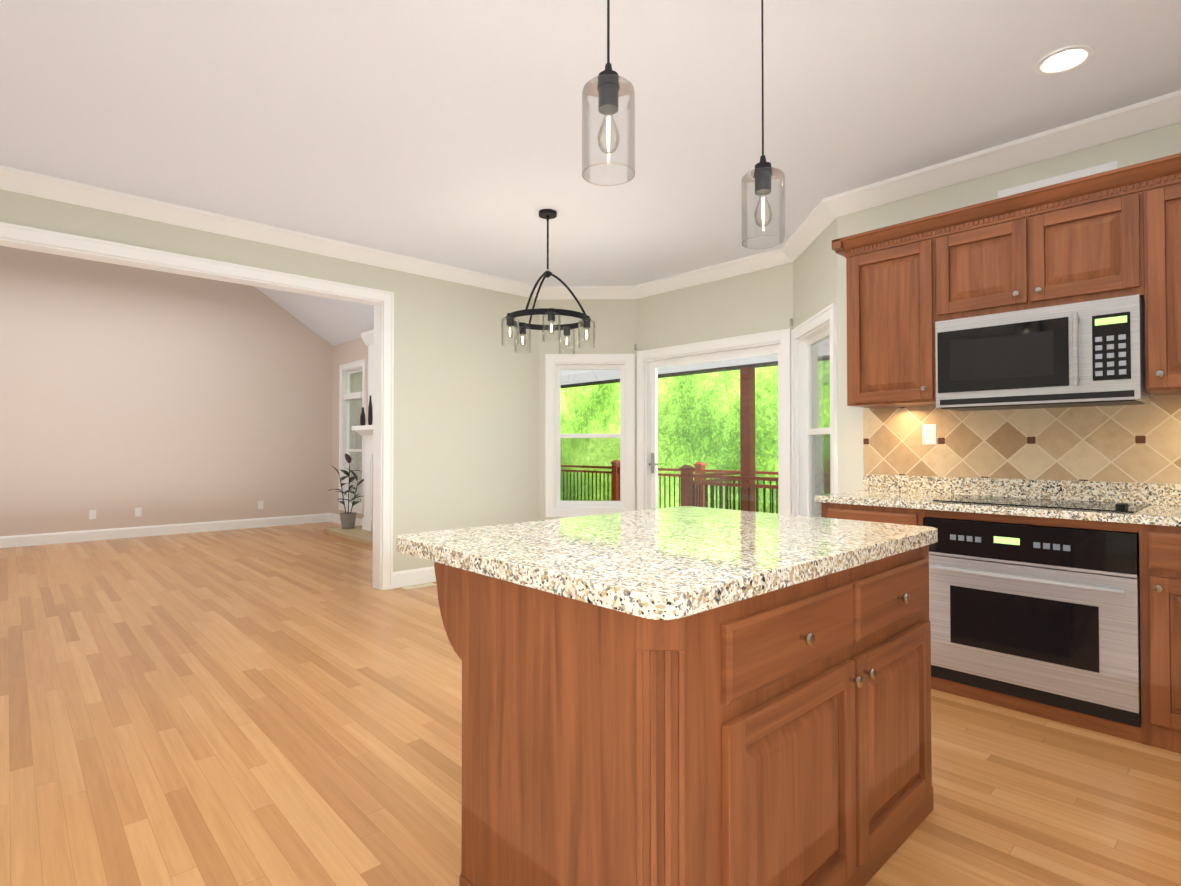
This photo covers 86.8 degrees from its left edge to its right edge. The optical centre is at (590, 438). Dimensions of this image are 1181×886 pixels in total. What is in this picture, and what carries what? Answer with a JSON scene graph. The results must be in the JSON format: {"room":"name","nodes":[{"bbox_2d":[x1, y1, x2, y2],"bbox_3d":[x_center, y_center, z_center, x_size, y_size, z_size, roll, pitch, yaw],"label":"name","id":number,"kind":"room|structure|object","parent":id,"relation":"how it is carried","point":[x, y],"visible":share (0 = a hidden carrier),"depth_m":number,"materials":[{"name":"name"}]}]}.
{"room":"kitchen","nodes":[
{"label":"kitchen","id":0,"kind":"room"},
{"bbox_2d":[0,522,1180,885],"bbox_3d":[-1.951,1.292,3.634,7.400,0.120,12.400,1,-1,-43],"label":"floor","id":1,"kind":"structure","parent":0,"point":[268,706],"depth_m":2.44,"materials":[{"name":"brown wood"}]},
{"bbox_2d":[324,525,372,545],"bbox_3d":[-2.673,1.264,7.935,0.578,0.060,2.270,1,-1,-43],"label":"hearth slab","id":2,"kind":"object","parent":1,"relation":"on","point":[359,534],"visible":0.27,"depth_m":8.09,"materials":[{"name":"beige stone"}]},
{"bbox_2d":[328,454,363,528],"bbox_3d":[-3.365,0.730,8.719,0.522,1.030,0.420,1,-1,-43],"label":"plant","id":3,"kind":"object","parent":2,"relation":"on","point":[348,519],"visible":0.98,"depth_m":8.63,"materials":[{"name":"green plant"}]},
{"bbox_2d":[352,329,373,530],"bbox_3d":[-2.527,-0.108,7.975,0.338,2.685,1.770,1,-1,-43],"label":"fireplace","id":4,"kind":"object","parent":2,"relation":"on","point":[367,337],"visible":0.25,"depth_m":8.43,"materials":[{"name":"white"}]},
{"bbox_2d":[360,407,365,425],"bbox_3d":[-3.083,-0.290,8.457,0.072,0.250,0.072,1,-1,-43],"label":"vase","id":5,"kind":"object","parent":4,"relation":"on","point":[362,419],"visible":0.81,"depth_m":8.43,"materials":[{"name":"black"}]},
{"bbox_2d":[368,396,372,424],"bbox_3d":[-2.946,-0.367,8.354,0.060,0.400,0.060,1,-1,-43],"label":"vase","id":6,"kind":"object","parent":4,"relation":"on","point":[370,415],"visible":0.96,"depth_m":8.34,"materials":[{"name":"black"}]},
{"bbox_2d":[402,583,436,589],"bbox_3d":[-1.449,1.254,5.280,0.280,0.004,0.100,1,-1,-43],"label":"floor vent","id":7,"kind":"object","parent":1,"relation":"in","point":[419,586],"visible":0.86,"depth_m":5.27,"materials":[{"name":"beige"}]},
{"bbox_2d":[434,538,937,885],"bbox_3d":[0.336,0.771,1.883,1.353,0.872,0.931,1,-1,-43],"label":"kitchen island","id":8,"kind":"object","parent":1,"relation":"on","point":[686,696],"depth_m":1.39,"materials":[{"name":"brown wood"}]},
{"bbox_2d":[397,506,937,625],"bbox_3d":[0.278,0.314,1.952,1.400,0.044,1.060,1,-1,-43],"label":"island countertop","id":9,"kind":"structure","parent":8,"relation":"on","point":[647,565],"depth_m":1.61,"materials":[{"name":"beige stone"}]},
{"bbox_2d":[815,498,966,688],"bbox_3d":[1.678,0.792,3.469,0.628,0.875,0.533,1,-1,-43],"label":"base cabinet","id":10,"kind":"object","parent":1,"relation":"on","point":[861,511],"depth_m":3.21,"materials":[{"name":"brown wood"}]},
{"bbox_2d":[923,517,1140,726],"bbox_3d":[2.088,0.772,2.941,0.636,0.766,0.792,1,-1,-43],"label":"oven","id":11,"kind":"object","parent":10,"relation":"in","point":[1048,615],"visible":0.9,"depth_m":2.70,"materials":[{"name":"silver metal"}]},
{"bbox_2d":[1131,518,1180,753],"bbox_3d":[2.563,0.779,2.522,0.628,0.875,0.459,1,-1,-43],"label":"base cabinet","id":12,"kind":"object","parent":1,"relation":"on","point":[1155,523],"depth_m":2.43,"materials":[{"name":"brown wood"}]},
{"bbox_2d":[815,490,1180,525],"bbox_3d":[2.497,0.325,2.593,0.638,0.035,2.986,1,-1,-43],"label":"countertop","id":13,"kind":"structure","parent":12,"relation":"on","point":[892,497],"depth_m":2.83,"materials":[{"name":"beige stone"}]},
{"bbox_2d":[933,495,1148,512],"bbox_3d":[2.145,0.298,3.001,0.500,0.028,0.760,1,-1,-43],"label":"cooktop","id":14,"kind":"object","parent":13,"relation":"in","point":[1071,504],"visible":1,"depth_m":2.91,"materials":[{"name":"black glass"}]},
{"bbox_2d":[0,122,1180,571],"bbox_3d":[-2.002,-1.367,3.727,7.400,5.200,12.550,1,-1,-43],"label":"wall","id":15,"kind":"structure","parent":0,"point":[162,398],"depth_m":7.39,"materials":[{"name":"beige paint"}]},
{"bbox_2d":[89,510,95,518],"bbox_3d":[-6.277,0.966,7.872,0.070,0.115,0.006,1,-1,-43],"label":"outlet","id":16,"kind":"object","parent":15,"relation":"attached to","point":[92,513],"depth_m":7.87,"materials":[{"name":"white plastic"}]},
{"bbox_2d":[135,507,141,516],"bbox_3d":[-5.934,0.971,8.193,0.070,0.115,0.006,1,-1,-43],"label":"outlet","id":17,"kind":"object","parent":15,"relation":"attached to","point":[138,511],"depth_m":8.19,"materials":[{"name":"white plastic"}]},
{"bbox_2d":[0,513,327,547],"bbox_3d":[-6.388,1.224,7.760,6.250,0.135,0.014,1,-1,-43],"label":"baseboard","id":18,"kind":"structure","parent":15,"relation":"attached to","point":[143,531],"depth_m":8.28,"materials":[{"name":"white wood"}]},
{"bbox_2d":[0,222,393,589],"bbox_3d":[-3.071,0.000,4.009,3.720,2.475,0.206,1,-1,-43],"label":"door frame","id":19,"kind":"structure","parent":15,"relation":"attached to","point":[383,391],"depth_m":4.88,"materials":[{"name":"white wood"}]},
{"bbox_2d":[258,501,262,508],"bbox_3d":[-4.860,0.985,9.197,0.070,0.115,0.006,1,-1,-43],"label":"outlet","id":20,"kind":"object","parent":15,"relation":"attached to","point":[260,503],"depth_m":9.19,"materials":[{"name":"white plastic"}]},
{"bbox_2d":[328,513,361,525],"bbox_3d":[-3.529,1.246,9.268,0.014,0.135,1.655,1,-1,-43],"label":"baseboard","id":21,"kind":"structure","parent":15,"relation":"attached to","point":[332,517],"depth_m":9.70,"materials":[{"name":"white wood"}]},
{"bbox_2d":[393,566,435,588],"bbox_3d":[-1.085,1.195,5.736,1.565,0.135,0.014,1,-1,-43],"label":"baseboard","id":22,"kind":"structure","parent":15,"relation":"attached to","point":[411,577],"depth_m":5.33,"materials":[{"name":"white wood"}]},
{"bbox_2d":[0,90,1180,299],"bbox_3d":[-0.209,-1.517,1.812,7.100,0.105,7.000,1,-1,-43],"label":"crown molding","id":23,"kind":"structure","parent":15,"relation":"attached to","point":[1138,118],"depth_m":3.97,"materials":[{"name":"white wood"}]},
{"bbox_2d":[840,229,935,407],"bbox_3d":[1.778,-0.634,3.588,0.350,0.891,0.480,1,-1,-43],"label":"upper cabinet","id":24,"kind":"object","parent":15,"relation":"attached to","point":[891,285],"depth_m":3.45,"materials":[{"name":"brown wood"}]},
{"bbox_2d":[863,395,1180,483],"bbox_3d":[2.727,0.005,2.813,0.008,0.408,2.985,1,-1,-43],"label":"tile backsplash","id":25,"kind":"structure","parent":15,"relation":"attached to","point":[1132,443],"depth_m":3.25,"materials":[{"name":"beige tile"}]},
{"bbox_2d":[923,424,935,443],"bbox_3d":[1.964,-0.022,3.619,0.006,0.117,0.072,1,-1,-43],"label":"electrical outlet","id":26,"kind":"object","parent":25,"relation":"attached to","point":[929,433],"visible":1,"depth_m":3.62,"materials":[{"name":"white plastic"}]},
{"bbox_2d":[863,474,1180,505],"bbox_3d":[2.722,0.260,2.805,0.020,0.100,2.986,1,-1,-43],"label":"backsplash","id":27,"kind":"structure","parent":15,"relation":"attached to","point":[1153,494],"depth_m":3.24,"materials":[{"name":"beige stone"}]},
{"bbox_2d":[936,181,1147,321],"bbox_3d":[2.225,-0.850,3.112,0.350,0.472,0.830,1,-1,-43],"label":"upper cabinet","id":28,"kind":"object","parent":15,"relation":"attached to","point":[1114,233],"depth_m":2.95,"materials":[{"name":"brown wood"}]},
{"bbox_2d":[935,294,1150,410],"bbox_3d":[2.192,-0.383,3.075,0.412,0.456,0.806,1,-1,-43],"label":"microwave","id":29,"kind":"object","parent":28,"relation":"attached to","point":[1086,354],"visible":0.98,"depth_m":2.92,"materials":[{"name":"silver metal"}]},
{"bbox_2d":[998,160,1117,197],"bbox_3d":[2.379,-1.222,3.200,0.015,0.235,0.500,1,-1,-43],"label":"air vent","id":30,"kind":"object","parent":15,"relation":"in","point":[1109,166],"visible":0.12,"depth_m":3.18,"materials":[{"name":"white plastic"}]},
{"bbox_2d":[1142,173,1180,395],"bbox_3d":[2.693,-0.648,2.609,0.350,0.891,0.540,1,-1,-43],"label":"upper cabinet","id":31,"kind":"object","parent":15,"relation":"attached to","point":[1162,304],"depth_m":2.64,"materials":[{"name":"brown wood"}]},
{"bbox_2d":[0,0,1180,345],"bbox_3d":[-1.881,-2.638,3.653,7.450,2.191,12.250,1,-1,-43],"label":"ceiling","id":32,"kind":"structure","parent":0,"point":[446,132],"depth_m":2.92,"materials":[{"name":"white paint"}]},
{"bbox_2d":[501,209,594,354],"bbox_3d":[-0.308,-1.072,4.250,0.625,0.925,0.606,1,-1,-43],"label":"chandelier","id":33,"kind":"object","parent":32,"relation":"hanging from","point":[520,328],"visible":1,"depth_m":4.19,"materials":[{"name":"black metal"}]},
{"bbox_2d":[582,0,634,185],"bbox_3d":[0.047,-1.132,1.649,0.140,0.879,0.140,1,-1,-43],"label":"pendant light","id":34,"kind":"object","parent":32,"relation":"hanging from","point":[608,86],"visible":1,"depth_m":1.65,"materials":[{"name":"clear glass"}]},
{"bbox_2d":[741,0,784,248],"bbox_3d":[0.571,-1.106,2.070,0.140,0.919,0.140,1,-1,-43],"label":"pendant light","id":35,"kind":"object","parent":32,"relation":"hanging from","point":[763,174],"visible":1,"depth_m":2.07,"materials":[{"name":"clear glass"}]},
{"bbox_2d":[1034,44,1093,75],"bbox_3d":[1.946,-1.553,2.567,0.196,0.009,0.196,1,-1,-43],"label":"recessed light","id":36,"kind":"object","parent":32,"relation":"in","point":[1064,59],"visible":0.98,"depth_m":2.56,"materials":[{"name":"white plastic"}]},
{"label":"outside","id":37,"kind":"structure","parent":0,"visible":0},
{"bbox_3d":[5.949,4.705,25.961,35.800,0.300,90.000,1,-1,-43],"label":"ground","id":38,"kind":"structure","parent":37,"visible":0},
{"bbox_2d":[561,354,777,513],"bbox_3d":[0.963,1.195,8.002,4.180,6.200,13.500,1,-1,-43],"label":"deck","id":39,"kind":"object","parent":38,"relation":"on","point":[716,367],"depth_m":8.34,"materials":[{"name":"brown wood"}]},
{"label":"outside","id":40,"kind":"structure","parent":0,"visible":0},
{"bbox_2d":[561,366,778,513],"bbox_3d":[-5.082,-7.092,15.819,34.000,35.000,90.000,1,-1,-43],"label":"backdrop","id":41,"kind":"structure","parent":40,"point":[711,389],"depth_m":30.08,"materials":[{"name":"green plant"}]}
]}

